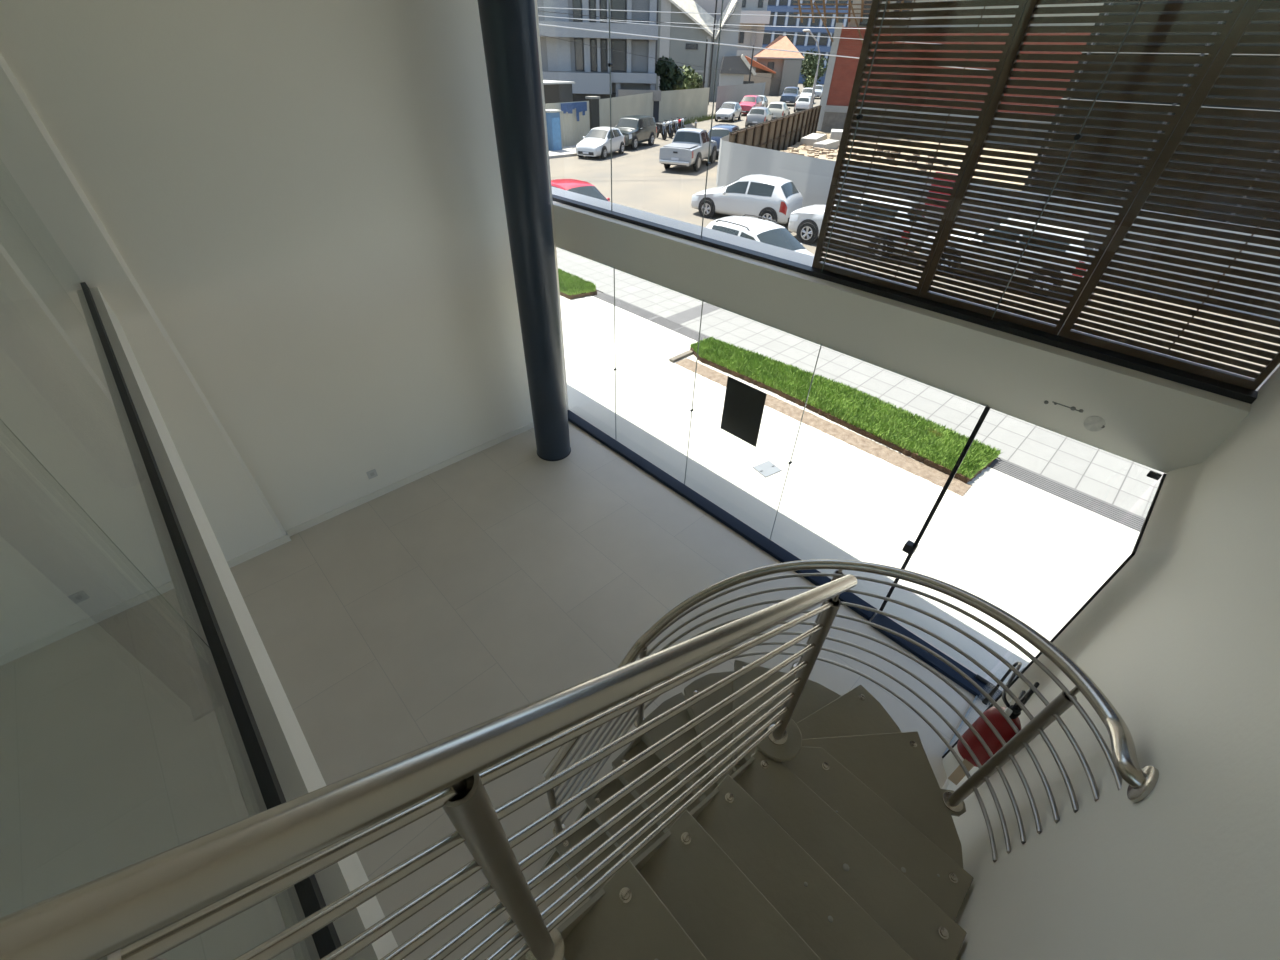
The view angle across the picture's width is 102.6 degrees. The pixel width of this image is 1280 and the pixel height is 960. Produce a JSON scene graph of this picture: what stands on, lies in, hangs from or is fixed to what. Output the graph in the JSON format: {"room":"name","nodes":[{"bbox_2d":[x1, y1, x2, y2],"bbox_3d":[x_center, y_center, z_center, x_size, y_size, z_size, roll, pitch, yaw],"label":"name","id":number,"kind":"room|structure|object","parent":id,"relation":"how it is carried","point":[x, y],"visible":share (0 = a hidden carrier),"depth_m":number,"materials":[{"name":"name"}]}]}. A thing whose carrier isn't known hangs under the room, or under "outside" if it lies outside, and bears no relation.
{"room":"building lobby staircase","nodes":[
{"label":"building lobby staircase","id":0,"kind":"room"},
{"bbox_2d":[0,536,296,959],"bbox_3d":[-3.162,0.825,0.966,3.570,0.003,5.728,-31,49,-33],"label":"floor","id":1,"kind":"structure","parent":0,"point":[99,778],"depth_m":1.21,"materials":[{"name":"tile"}]},
{"bbox_2d":[0,471,133,655],"bbox_3d":[-1.119,-0.507,0.470,0.067,2.767,0.150,-31,49,-33],"label":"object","id":2,"kind":"object","parent":1,"relation":"on","point":[19,526],"visible":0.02,"depth_m":0.94,"materials":[{"name":"white paint"}]},
{"bbox_2d":[0,0,568,560],"bbox_3d":[-3.881,-1.392,3.629,7.920,5.550,0.270,-31,49,-33],"label":"wall","id":3,"kind":"structure","parent":0,"point":[290,215],"depth_m":4.23,"materials":[{"name":"paint"}]},
{"bbox_2d":[89,287,403,959],"bbox_3d":[-3.234,0.962,0.996,3.980,0.250,5.730,-31,49,-33],"label":"trim","id":4,"kind":"structure","parent":3,"relation":"attached to","point":[296,769],"depth_m":1.51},
{"bbox_2d":[0,158,341,959],"bbox_3d":[-2.108,-1.233,1.316,0.038,2.770,4.858,-31,49,-33],"label":"guard","id":5,"kind":"object","parent":4,"relation":"on","point":[75,448],"visible":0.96,"depth_m":1.21,"materials":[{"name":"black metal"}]},
{"bbox_2d":[227,422,533,567],"bbox_3d":[-3.921,0.720,5.206,7.760,0.085,0.083,-31,49,-33],"label":"baseboard","id":6,"kind":"structure","parent":3,"relation":"attached to","point":[284,539],"depth_m":5.84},
{"bbox_2d":[567,410,876,620],"bbox_3d":[0.547,0.145,6.077,0.145,0.050,4.720,-31,49,-33],"label":"trim","id":7,"kind":"structure","parent":3,"relation":"attached to","point":[776,551],"depth_m":5.82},
{"bbox_2d":[230,410,985,959],"bbox_3d":[-1.890,2.101,3.767,7.950,0.120,5.870,-31,49,-33],"label":"floor","id":8,"kind":"structure","parent":0,"point":[500,579],"depth_m":4.71,"materials":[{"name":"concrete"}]},
{"bbox_2d":[477,0,570,460],"bbox_3d":[-1.065,-2.478,4.957,0.444,5.450,0.444,-31,49,-33],"label":"round column","id":9,"kind":"structure","parent":8,"relation":"on","point":[508,27],"depth_m":4.67,"materials":[{"name":"metal"}]},
{"bbox_2d":[614,267,616,436],"bbox_3d":[-0.644,-1.625,6.411,0.030,2.240,1.028,-31,49,-33],"label":"window","id":10,"kind":"structure","parent":8,"relation":"on","point":[615,369],"depth_m":6.07,"materials":[{"name":"clear glass"}]},
{"bbox_2d":[684,300,703,483],"bbox_3d":[0.137,-1.091,5.793,0.030,2.240,1.248,-31,49,-33],"label":"window","id":11,"kind":"structure","parent":8,"relation":"on","point":[692,409],"depth_m":5.34,"materials":[{"name":"clear glass"}]},
{"bbox_2d":[519,659,973,959],"bbox_3d":[0.405,1.608,2.385,2.224,2.519,1.588,-31,49,-33],"label":"staircase","id":12,"kind":"structure","parent":8,"relation":"on","point":[838,840],"depth_m":1.82,"materials":[{"name":"paint"}]},
{"bbox_2d":[0,574,856,959],"bbox_3d":[0.107,0.633,1.174,1.587,1.909,0.089,-31,50,-33],"label":"railing","id":13,"kind":"object","parent":12,"relation":"on","point":[145,909],"visible":1,"depth_m":0.53,"materials":[{"name":"metal"}]},
{"bbox_2d":[543,559,1158,861],"bbox_3d":[0.572,1.206,2.699,1.991,2.579,1.173,13,41,14],"label":"railing","id":14,"kind":"object","parent":12,"relation":"attached to","point":[1124,764],"visible":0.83,"depth_m":2.18,"materials":[{"name":"metal"}]},
{"bbox_2d":[770,344,821,539],"bbox_3d":[0.993,-0.506,5.114,0.030,2.240,1.248,-31,49,-33],"label":"window","id":15,"kind":"structure","parent":8,"relation":"on","point":[790,462],"depth_m":4.64,"materials":[{"name":"clear glass"}]},
{"bbox_2d":[720,376,766,446],"bbox_3d":[1.000,-0.665,5.009,0.014,0.600,0.450,-31,49,-33],"label":"sign","id":16,"kind":"object","parent":15,"relation":"attached to","point":[743,408],"visible":1,"depth_m":4.99,"materials":[{"name":"black metal"}]},
{"bbox_2d":[608,0,612,211],"bbox_3d":[-0.633,-4.094,4.791,0.034,2.730,1.105,-31,49,-33],"label":"window mullion","id":17,"kind":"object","parent":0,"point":[610,64],"depth_m":4.74,"materials":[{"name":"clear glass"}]},
{"bbox_2d":[946,352,1279,959],"bbox_3d":[0.457,1.306,0.516,8.500,5.550,0.220,-31,49,-33],"label":"wall","id":18,"kind":"structure","parent":0,"point":[1188,870],"depth_m":1.38,"materials":[{"name":"paint"}]},
{"bbox_2d":[701,0,723,236],"bbox_3d":[0.172,-3.544,4.153,0.034,2.730,1.245,-31,49,-33],"label":"window","id":19,"kind":"structure","parent":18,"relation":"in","point":[708,163],"depth_m":4.10,"materials":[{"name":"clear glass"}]},
{"bbox_2d":[822,0,887,270],"bbox_3d":[1.028,-2.958,3.474,0.034,2.730,1.255,-31,49,-33],"label":"window","id":20,"kind":"structure","parent":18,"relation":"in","point":[860,116],"depth_m":3.37,"materials":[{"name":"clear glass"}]},
{"bbox_2d":[551,186,1254,473],"bbox_3d":[0.016,-2.498,5.410,0.590,0.450,9.740,-31,49,-33],"label":"beam","id":21,"kind":"structure","parent":18,"relation":"attached to","point":[1157,423],"depth_m":3.52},
{"bbox_2d":[812,0,1027,296],"bbox_3d":[1.710,-2.540,3.008,0.040,2.750,0.856,-31,49,-33],"label":"panel","id":22,"kind":"object","parent":21,"relation":"on","point":[869,38],"visible":0.99,"depth_m":3.27,"materials":[{"name":"brown metal"}]},
{"bbox_2d":[919,0,1247,334],"bbox_3d":[2.305,-2.133,2.536,0.040,2.750,0.859,-31,49,-33],"label":"panel","id":23,"kind":"object","parent":21,"relation":"on","point":[1031,8],"visible":0.97,"depth_m":2.79,"materials":[{"name":"brown metal"}]},
{"bbox_2d":[1058,0,1279,389],"bbox_3d":[2.914,-1.716,2.053,0.040,2.750,0.898,-31,49,-33],"label":"panel","id":24,"kind":"object","parent":21,"relation":"on","point":[1249,13],"visible":0.94,"depth_m":2.57,"materials":[{"name":"brown metal"}]},
{"bbox_2d":[552,194,1257,403],"bbox_3d":[1.046,-1.859,4.292,0.100,0.035,6.090,-31,49,-33],"label":"window frame","id":25,"kind":"structure","parent":18,"relation":"attached to","point":[1211,385],"depth_m":3.37,"materials":[{"name":"black metal"}]},
{"bbox_2d":[871,613,983,695],"bbox_3d":[2.503,1.508,4.501,0.175,0.045,0.955,-31,49,-33],"label":"trim","id":26,"kind":"structure","parent":18,"relation":"attached to","point":[879,619],"depth_m":4.46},
{"bbox_2d":[948,661,1039,784],"bbox_3d":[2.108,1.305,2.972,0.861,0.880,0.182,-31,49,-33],"label":"fire extinguisher","id":27,"kind":"object","parent":18,"relation":"attached to","point":[993,715],"visible":0.83,"depth_m":2.70,"materials":[{"name":"red metal"}]},
{"bbox_2d":[879,407,1161,683],"bbox_3d":[2.574,0.587,3.846,0.078,2.218,1.022,-29,49,-32],"label":"door","id":28,"kind":"structure","parent":18,"relation":"in","point":[910,547],"depth_m":3.88,"materials":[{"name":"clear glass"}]},
{"bbox_2d":[942,473,1165,757],"bbox_3d":[2.612,1.024,3.359,0.891,2.252,0.018,-31,49,-33],"label":"window","id":29,"kind":"structure","parent":18,"relation":"in","point":[1121,546],"depth_m":3.01,"materials":[{"name":"clear glass"}]},
{"bbox_2d":[991,0,1142,318],"bbox_3d":[1.887,-2.371,2.794,0.034,2.730,1.250,-31,49,-33],"label":"window","id":30,"kind":"structure","parent":18,"relation":"in","point":[1078,136],"depth_m":2.69,"materials":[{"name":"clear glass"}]},
{"bbox_2d":[942,460,1205,777],"bbox_3d":[2.686,1.062,3.199,1.100,2.400,0.308,-31,49,-33],"label":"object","id":31,"kind":"structure","parent":18,"relation":"attached to","point":[1160,541],"depth_m":2.54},
{"bbox_2d":[1083,416,1105,430],"bbox_3d":[2.682,-0.332,3.024,0.006,0.098,0.102,-31,49,-33],"label":"plaster patch","id":32,"kind":"object","parent":18,"relation":"attached to","point":[1093,423],"visible":1,"depth_m":3.02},
{"label":"outside","id":33,"kind":"structure","parent":0,"visible":0},
{"bbox_2d":[549,83,1279,372],"bbox_3d":[28.061,-101.726,130.328,250.900,0.290,320.000,-31,49,-33],"label":"ground","id":34,"kind":"structure","parent":33,"point":[639,181],"depth_m":20.30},
{"bbox_2d":[545,109,561,150],"bbox_3d":[-4.545,-18.009,26.478,0.720,1.800,0.840,26,45,26],"label":"cabin","id":35,"kind":"object","parent":34,"relation":"on","point":[552,115],"visible":0.6,"depth_m":26.21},
{"bbox_2d":[543,80,574,103],"bbox_3d":[-6.274,-20.250,28.327,2.750,2.800,5.300,24,45,25],"label":"shed","id":36,"kind":"object","parent":34,"relation":"on","point":[554,91],"visible":0.1,"depth_m":28.08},
{"bbox_2d":[545,101,589,146],"bbox_3d":[-4.866,-18.462,26.842,0.081,2.020,7.033,25,45,26],"label":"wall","id":37,"kind":"structure","parent":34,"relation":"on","point":[573,131],"depth_m":28.23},
{"bbox_2d":[561,102,586,120],"bbox_3d":[-3.533,-19.820,27.614,0.061,0.836,2.070,25,45,25],"label":"paint splash","id":38,"kind":"object","parent":37,"relation":"attached to","point":[580,106],"visible":0.99,"depth_m":27.51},
{"bbox_2d":[551,179,609,201],"bbox_3d":[-1.752,-7.924,14.883,1.641,1.209,3.235,-28,48,-31],"label":"car","id":39,"kind":"object","parent":34,"relation":"on","point":[573,185],"visible":0.04,"depth_m":14.55,"materials":[{"name":"red paint"}]},
{"bbox_2d":[585,96,599,129],"bbox_3d":[-2.655,-20.527,29.268,0.680,2.200,0.500,-31,49,-33],"label":"gate pillar","id":40,"kind":"structure","parent":34,"relation":"on","point":[593,100],"depth_m":28.84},
{"bbox_2d":[537,0,657,101],"bbox_3d":[-5.482,-33.406,37.029,12.850,12.000,9.500,-1,40,-4],"label":"apartment block","id":41,"kind":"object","parent":34,"relation":"on","point":[587,66],"visible":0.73,"depth_m":35.28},
{"bbox_2d":[543,0,568,21],"bbox_3d":[-5.556,-31.694,33.665,1.600,2.450,0.120,-1,40,-4],"label":"shutter","id":42,"kind":"object","parent":41,"relation":"hanging from","point":[555,4],"depth_m":34.02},
{"bbox_2d":[546,37,570,71],"bbox_3d":[-5.617,-29.480,35.498,1.600,1.840,0.120,-1,40,-4],"label":"window","id":43,"kind":"structure","parent":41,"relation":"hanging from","point":[558,52],"depth_m":35.47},
{"bbox_2d":[631,41,648,71],"bbox_3d":[-0.029,-29.609,35.840,1.200,1.640,0.140,-1,40,-4],"label":"window","id":44,"kind":"structure","parent":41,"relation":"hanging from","point":[639,63],"depth_m":35.78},
{"bbox_2d":[632,0,649,22],"bbox_3d":[0.032,-31.823,34.008,1.200,2.250,0.140,-1,40,-4],"label":"shutter","id":45,"kind":"object","parent":41,"relation":"hanging from","point":[637,5],"depth_m":34.27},
{"bbox_2d":[577,18,865,28],"bbox_3d":[4.159,-24.161,27.041,0.024,1.051,32.832,-28,48,-31],"label":"overhead cable","id":46,"kind":"object","parent":41,"relation":"attached to","point":[577,18],"visible":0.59,"depth_m":26.04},
{"bbox_2d":[576,126,624,158],"bbox_3d":[-1.991,-17.178,26.052,1.641,1.209,3.235,17,42,18],"label":"car","id":47,"kind":"object","parent":34,"relation":"on","point":[596,142],"visible":0.97,"depth_m":25.45,"materials":[{"name":"white paint"}]},
{"bbox_2d":[578,151,593,155],"bbox_3d":[-2.650,-16.023,25.134,0.863,0.136,0.050,17,42,18],"label":"grille","id":48,"kind":"object","parent":47,"relation":"attached to","point":[584,153],"depth_m":25.11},
{"bbox_2d":[615,115,656,149],"bbox_3d":[-0.421,-19.603,28.866,1.729,1.442,3.635,18,42,19],"label":"car","id":49,"kind":"object","parent":34,"relation":"on","point":[636,129],"visible":0.73,"depth_m":28.27,"materials":[{"name":"green paint"}]},
{"bbox_2d":[618,89,660,126],"bbox_3d":[-0.045,-26.574,36.684,3.000,2.150,0.600,-1,40,-4],"label":"wall","id":50,"kind":"structure","parent":34,"relation":"on","point":[656,93],"depth_m":35.93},
{"bbox_2d":[599,87,709,126],"bbox_3d":[1.396,-26.748,37.036,0.788,2.050,20.802,16,42,17],"label":"wall","id":51,"kind":"structure","parent":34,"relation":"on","point":[688,103],"depth_m":38.02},
{"bbox_2d":[656,121,667,139],"bbox_3d":[1.286,-21.817,31.941,0.699,0.948,1.700,-15,42,-19],"label":"motorbike","id":52,"kind":"object","parent":34,"relation":"on","point":[661,125],"visible":0.86,"depth_m":31.65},
{"bbox_2d":[661,120,673,137],"bbox_3d":[1.733,-22.434,32.702,0.699,0.948,1.700,-15,42,-19],"label":"motorbike","id":53,"kind":"object","parent":34,"relation":"on","point":[668,124],"visible":0.67,"depth_m":32.34,"materials":[{"name":"white paint"}]},
{"bbox_2d":[655,55,686,90],"bbox_3d":[2.177,-30.311,39.770,2.219,4.094,2.373,-31,49,-33],"label":"tree","id":54,"kind":"object","parent":34,"relation":"on","point":[671,75],"visible":0.95,"depth_m":38.88,"materials":[{"name":"green plant"}]},
{"bbox_2d":[672,65,697,89],"bbox_3d":[3.705,-32.819,43.306,3.022,3.516,3.048,-31,49,-33],"label":"shrub","id":55,"kind":"object","parent":34,"relation":"on","point":[689,82],"visible":0.48,"depth_m":42.12,"materials":[{"name":"green plant"}]},
{"bbox_2d":[659,128,716,171],"bbox_3d":[2.354,-15.526,23.974,1.790,1.524,4.504,16,42,16],"label":"pickup truck","id":56,"kind":"object","parent":34,"relation":"on","point":[689,146],"visible":0.98,"depth_m":23.11,"materials":[{"name":"silver paint"}]},
{"bbox_2d":[672,112,715,124],"bbox_3d":[4.489,-28.885,40.961,0.607,0.449,9.005,19,43,20],"label":"weeds","id":57,"kind":"object","parent":34,"relation":"on","point":[704,117],"visible":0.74,"depth_m":41.34,"materials":[{"name":"green plant"}]},
{"bbox_2d":[691,73,702,87],"bbox_3d":[4.837,-34.999,46.396,1.757,2.984,2.068,-31,49,-33],"label":"shrub","id":58,"kind":"object","parent":34,"relation":"on","point":[699,80],"visible":0.22,"depth_m":45.37,"materials":[{"name":"green plant"}]},
{"bbox_2d":[702,39,707,87],"bbox_3d":[5.460,-34.178,43.716,0.192,5.150,0.183,-31,49,-33],"label":"utility pole","id":59,"kind":"object","parent":34,"relation":"on","point":[706,39],"visible":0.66,"depth_m":43.06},
{"bbox_2d":[655,0,755,100],"bbox_3d":[7.051,-52.476,60.679,13.500,13.750,11.188,4,40,3],"label":"building","id":60,"kind":"structure","parent":34,"relation":"on","point":[686,52],"depth_m":58.23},
{"bbox_2d":[708,0,716,104],"bbox_3d":[7.518,-44.722,53.109,1.400,9.500,0.228,-31,49,-33],"label":"utility pole","id":61,"kind":"object","parent":34,"relation":"on","point":[716,0],"visible":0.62,"depth_m":53.19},
{"bbox_2d":[708,124,739,154],"bbox_3d":[4.543,-17.906,27.004,1.765,1.409,3.649,16,42,16],"label":"car","id":62,"kind":"object","parent":34,"relation":"on","point":[719,131],"visible":0.19,"depth_m":25.69,"materials":[{"name":"blue paint"}]},
{"bbox_2d":[715,102,741,121],"bbox_3d":[7.318,-30.355,42.234,1.723,1.269,3.397,16,42,17],"label":"car","id":63,"kind":"object","parent":34,"relation":"on","point":[731,111],"visible":1,"depth_m":41.55,"materials":[{"name":"silver paint"}]},
{"bbox_2d":[715,82,765,112],"bbox_3d":[10.650,-39.637,52.955,0.200,2.000,15.022,19,43,20],"label":"fence","id":64,"kind":"object","parent":34,"relation":"on","point":[730,93],"visible":0.6,"depth_m":51.19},
{"bbox_2d":[691,174,802,223],"bbox_3d":[3.380,-9.007,16.316,3.397,1.269,1.723,24,45,25],"label":"car","id":65,"kind":"object","parent":34,"relation":"on","point":[775,198],"visible":0.84,"depth_m":15.63,"materials":[{"name":"white paint"}]},
{"bbox_2d":[779,201,786,214],"bbox_3d":[4.264,-8.071,15.239,0.218,0.363,0.027,13,41,14],"label":"tail light","id":66,"kind":"object","parent":65,"relation":"attached to","point":[782,204],"depth_m":15.23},
{"bbox_2d":[728,0,770,80],"bbox_3d":[15.927,-70.909,80.692,8.120,18.200,9.660,7,40,6],"label":"building","id":67,"kind":"structure","parent":34,"relation":"on","point":[758,8],"depth_m":77.48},
{"bbox_2d":[739,95,761,113],"bbox_3d":[10.080,-34.449,47.120,1.849,1.476,3.823,16,42,17],"label":"car","id":68,"kind":"object","parent":34,"relation":"on","point":[748,101],"visible":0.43,"depth_m":46.31,"materials":[{"name":"paint"}]},
{"bbox_2d":[745,106,772,126],"bbox_3d":[9.129,-27.559,38.895,1.764,1.299,3.478,16,42,16],"label":"car","id":69,"kind":"object","parent":34,"relation":"on","point":[758,114],"visible":0.7,"depth_m":37.74,"materials":[{"name":"grey paint"}]},
{"bbox_2d":[706,214,813,255],"bbox_3d":[2.744,-5.016,11.467,1.723,1.279,3.397,-28,48,-31],"label":"estate car","id":70,"kind":"object","parent":34,"relation":"on","point":[760,230],"visible":0.16,"depth_m":11.12,"materials":[{"name":"white paint"}]},
{"bbox_2d":[744,36,804,95],"bbox_3d":[19.240,-59.610,73.743,8.100,6.600,8.400,9,40,8],"label":"house","id":71,"kind":"structure","parent":34,"relation":"on","point":[785,66],"depth_m":71.94,"materials":[{"name":"paint"}]},
{"bbox_2d":[729,105,821,150],"bbox_3d":[8.144,-19.447,28.749,0.287,1.660,20.155,18,42,19],"label":"fence","id":72,"kind":"object","parent":34,"relation":"on","point":[783,132],"visible":0.68,"depth_m":27.80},
{"bbox_2d":[768,101,789,118],"bbox_3d":[11.585,-30.979,43.062,1.846,1.360,3.640,16,42,16],"label":"car","id":73,"kind":"object","parent":34,"relation":"on","point":[779,109],"visible":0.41,"depth_m":41.78,"materials":[{"name":"beige paint"}]},
{"bbox_2d":[780,86,799,105],"bbox_3d":[17.050,-43.521,58.137,2.053,1.712,4.317,13,41,13],"label":"car","id":74,"kind":"object","parent":34,"relation":"on","point":[790,94],"visible":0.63,"depth_m":57.01,"materials":[{"name":"blue paint"}]},
{"bbox_2d":[794,96,813,111],"bbox_3d":[16.494,-37.751,51.453,1.764,1.299,3.478,14,41,15],"label":"car","id":75,"kind":"object","parent":34,"relation":"on","point":[803,102],"visible":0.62,"depth_m":50.26,"materials":[{"name":"white paint"}]},
{"bbox_2d":[762,0,852,83],"bbox_3d":[38.527,-100.922,112.212,36.000,22.000,12.400,9,40,9],"label":"office block","id":76,"kind":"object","parent":34,"relation":"on","point":[777,7],"visible":0.25,"depth_m":109.16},
{"bbox_2d":[800,88,815,102],"bbox_3d":[20.194,-46.373,61.836,1.891,1.510,3.910,13,41,13],"label":"car","id":77,"kind":"object","parent":34,"relation":"on","point":[806,91],"visible":0.39,"depth_m":61.09,"materials":[{"name":"white paint"}]},
{"bbox_2d":[803,75,814,87],"bbox_3d":[23.800,-55.744,72.489,1.880,2.500,1.828,-31,49,-33],"label":"bush","id":78,"kind":"object","parent":34,"relation":"on","point":[809,82],"visible":0.73,"depth_m":71.99,"materials":[{"name":"green plant"}]},
{"bbox_2d":[802,29,819,107],"bbox_3d":[14.737,-35.964,45.478,2.021,6.050,0.671,-3,40,-6],"label":"street lamp","id":79,"kind":"object","parent":34,"relation":"on","point":[804,30],"visible":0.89,"depth_m":45.25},
{"bbox_2d":[800,48,827,83],"bbox_3d":[28.188,-67.484,84.402,5.369,5.558,5.149,-31,49,-33],"label":"tree","id":80,"kind":"object","parent":34,"relation":"on","point":[809,65],"visible":0.85,"depth_m":83.27,"materials":[{"name":"green plant"}]},
{"bbox_2d":[812,85,822,98],"bbox_3d":[24.105,-52.928,69.885,1.891,1.510,3.910,13,41,13],"label":"car","id":81,"kind":"object","parent":34,"relation":"on","point":[819,88],"visible":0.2,"depth_m":68.75,"materials":[{"name":"silver paint"}]},
{"bbox_2d":[788,193,927,257],"bbox_3d":[5.931,-7.103,14.053,3.475,1.342,1.681,30,47,30],"label":"car","id":82,"kind":"object","parent":34,"relation":"on","point":[806,221],"visible":0.36,"depth_m":13.96,"materials":[{"name":"white paint"}]},
{"bbox_2d":[793,0,1103,145],"bbox_3d":[19.397,-28.315,34.066,18.400,9.000,9.750,12,41,13],"label":"brick building","id":83,"kind":"structure","parent":34,"relation":"on","point":[841,71],"depth_m":33.07,"materials":[{"name":"brick"}]},
{"bbox_2d":[716,134,1279,320],"bbox_3d":[10.242,-6.753,13.550,1.925,1.580,25.034,-24,46,-28],"label":"wall","id":84,"kind":"structure","parent":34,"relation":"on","point":[812,177],"depth_m":15.18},
{"bbox_2d":[924,172,956,210],"bbox_3d":[8.265,-7.521,14.263,0.080,1.750,0.720,-31,49,-33],"label":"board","id":85,"kind":"object","parent":84,"relation":"attached to","point":[936,172],"visible":0.07,"depth_m":13.98,"materials":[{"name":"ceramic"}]},
{"bbox_2d":[919,218,1094,296],"bbox_3d":[8.704,-5.484,12.190,3.475,1.342,1.681,30,47,30],"label":"car","id":86,"kind":"object","parent":34,"relation":"on","point":[1007,218],"visible":0.21,"depth_m":11.51,"materials":[{"name":"white paint"}]},
{"bbox_2d":[1072,261,1086,276],"bbox_3d":[9.444,-4.489,11.001,0.202,0.368,0.020,22,44,23],"label":"tail light","id":87,"kind":"object","parent":86,"relation":"attached to","point":[1077,261],"depth_m":10.99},
{"bbox_2d":[1024,0,1279,230],"bbox_3d":[21.984,-11.040,13.288,9.150,9.000,16.000,-31,49,-33],"label":"building","id":88,"kind":"structure","parent":34,"relation":"on","point":[1178,1],"depth_m":14.57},
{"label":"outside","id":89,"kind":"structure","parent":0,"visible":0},
{"bbox_2d":[539,24,984,69],"bbox_3d":[1.086,-17.437,20.086,32.780,1.828,0.044,-6,40,-9],"label":"overhead cable","id":90,"kind":"object","parent":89,"point":[539,24],"visible":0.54,"depth_m":20.47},
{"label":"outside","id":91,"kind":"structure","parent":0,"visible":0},
{"bbox_2d":[537,7,904,18],"bbox_3d":[1.011,-18.049,19.646,31.888,0.233,0.026,-6,40,-9],"label":"overhead cable","id":92,"kind":"object","parent":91,"point":[537,7],"visible":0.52,"depth_m":19.98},
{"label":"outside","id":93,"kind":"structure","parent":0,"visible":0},
{"bbox_2d":[538,15,934,43],"bbox_3d":[1.072,-18.403,20.586,33.402,0.942,0.026,-5,40,-8],"label":"overhead cable","id":94,"kind":"object","parent":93,"point":[538,15],"visible":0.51,"depth_m":20.99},
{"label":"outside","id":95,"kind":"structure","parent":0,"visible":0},
{"bbox_2d":[539,11,793,32],"bbox_3d":[-0.714,-21.376,23.677,0.024,0.159,35.175,28,46,28],"label":"overhead cable","id":96,"kind":"object","parent":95,"point":[539,11],"visible":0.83,"depth_m":24.90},
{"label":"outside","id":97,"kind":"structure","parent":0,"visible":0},
{"bbox_2d":[541,35,780,79],"bbox_3d":[-0.026,-22.455,26.784,0.020,2.947,40.946,24,45,25],"label":"overhead cable","id":98,"kind":"object","parent":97,"point":[541,35],"visible":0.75,"depth_m":26.84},
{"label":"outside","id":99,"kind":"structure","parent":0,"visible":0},
{"bbox_2d":[549,145,576,158],"bbox_3d":[-3.885,-17.095,26.753,2.283,0.150,8.321,25,45,26],"label":"pavement","id":100,"kind":"structure","parent":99,"point":[566,151],"depth_m":26.17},
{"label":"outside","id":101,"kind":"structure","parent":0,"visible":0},
{"bbox_2d":[560,295,1120,678],"bbox_3d":[3.767,0.853,5.490,3.195,0.146,28.000,-31,49,-33],"label":"forecourt","id":102,"kind":"structure","parent":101,"point":[1010,543],"depth_m":6.12,"materials":[{"name":"concrete"}]},
{"bbox_2d":[558,268,596,299],"bbox_3d":[-2.266,-4.774,11.862,1.042,0.170,3.449,-31,49,-33],"label":"grass strip","id":103,"kind":"object","parent":102,"relation":"on","point":[571,286],"visible":0.34,"depth_m":11.12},
{"bbox_2d":[669,350,692,361],"bbox_3d":[0.714,-2.139,8.848,0.520,0.050,0.100,-31,49,-33],"label":"kerb","id":104,"kind":"object","parent":102,"relation":"on","point":[689,352],"visible":1,"depth_m":8.81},
{"bbox_2d":[752,461,781,477],"bbox_3d":[1.613,-0.142,6.499,0.284,0.009,0.244,-21,45,-25],"label":"cover","id":105,"kind":"object","parent":102,"relation":"on","point":[766,469],"visible":1,"depth_m":6.49,"materials":[{"name":"white metal"}]},
{"bbox_2d":[675,358,971,496],"bbox_3d":[2.348,-0.960,7.506,0.333,0.016,4.686,-32,50,-34],"label":"bare soil","id":106,"kind":"object","parent":102,"relation":"on","point":[917,468],"visible":0.83,"depth_m":7.07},
{"bbox_2d":[690,336,1002,483],"bbox_3d":[2.768,-1.321,7.861,1.008,0.170,4.933,-31,49,-33],"label":"grass strip","id":107,"kind":"object","parent":102,"relation":"on","point":[897,429],"visible":1,"depth_m":7.43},
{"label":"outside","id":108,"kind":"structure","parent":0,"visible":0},
{"bbox_2d":[556,247,1165,512],"bbox_3d":[5.785,-0.344,7.004,1.750,0.146,28.000,-31,49,-33],"label":"pavers","id":109,"kind":"object","parent":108,"point":[1115,480],"visible":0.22,"depth_m":8.00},
{"bbox_2d":[666,303,719,323],"bbox_3d":[1.261,-3.493,10.544,1.750,0.008,0.400,-31,49,-33],"label":"strip","id":110,"kind":"object","parent":109,"relation":"on","point":[684,316],"visible":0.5,"depth_m":10.38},
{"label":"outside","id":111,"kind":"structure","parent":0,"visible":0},
{"bbox_2d":[593,290,1129,523],"bbox_3d":[5.037,0.097,6.441,0.320,0.153,28.000,-31,49,-33],"label":"pavement tactile","id":112,"kind":"object","parent":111,"point":[1088,502],"visible":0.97,"depth_m":6.49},
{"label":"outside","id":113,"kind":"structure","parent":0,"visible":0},
{"bbox_2d":[780,131,1036,190],"bbox_3d":[16.073,-13.750,23.037,22.000,0.450,32.000,-31,49,-33],"label":"soil","id":114,"kind":"object","parent":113,"point":[797,145],"visible":0.16,"depth_m":27.60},
{"bbox_2d":[800,133,826,145],"bbox_3d":[10.589,-20.730,31.284,0.900,0.450,3.200,18,42,19],"label":"concrete slab","id":115,"kind":"object","parent":114,"relation":"on","point":[810,139],"visible":0.66,"depth_m":30.36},
{"bbox_2d":[813,139,839,149],"bbox_3d":[10.447,-18.724,28.817,0.700,0.500,2.400,24,45,25],"label":"concrete slab","id":116,"kind":"object","parent":114,"relation":"on","point":[829,144],"visible":0.56,"depth_m":28.37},
{"bbox_2d":[830,129,851,143],"bbox_3d":[12.373,-21.177,31.688,1.200,0.700,1.600,11,41,12],"label":"concrete slab","id":117,"kind":"object","parent":114,"relation":"on","point":[836,134],"visible":0.38,"depth_m":31.09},
{"bbox_2d":[784,144,962,170],"bbox_3d":[9.662,-16.337,25.924,12.160,0.519,9.744,-31,49,-33],"label":"rubble","id":118,"kind":"object","parent":114,"relation":"on","point":[816,150],"visible":0.2,"depth_m":26.34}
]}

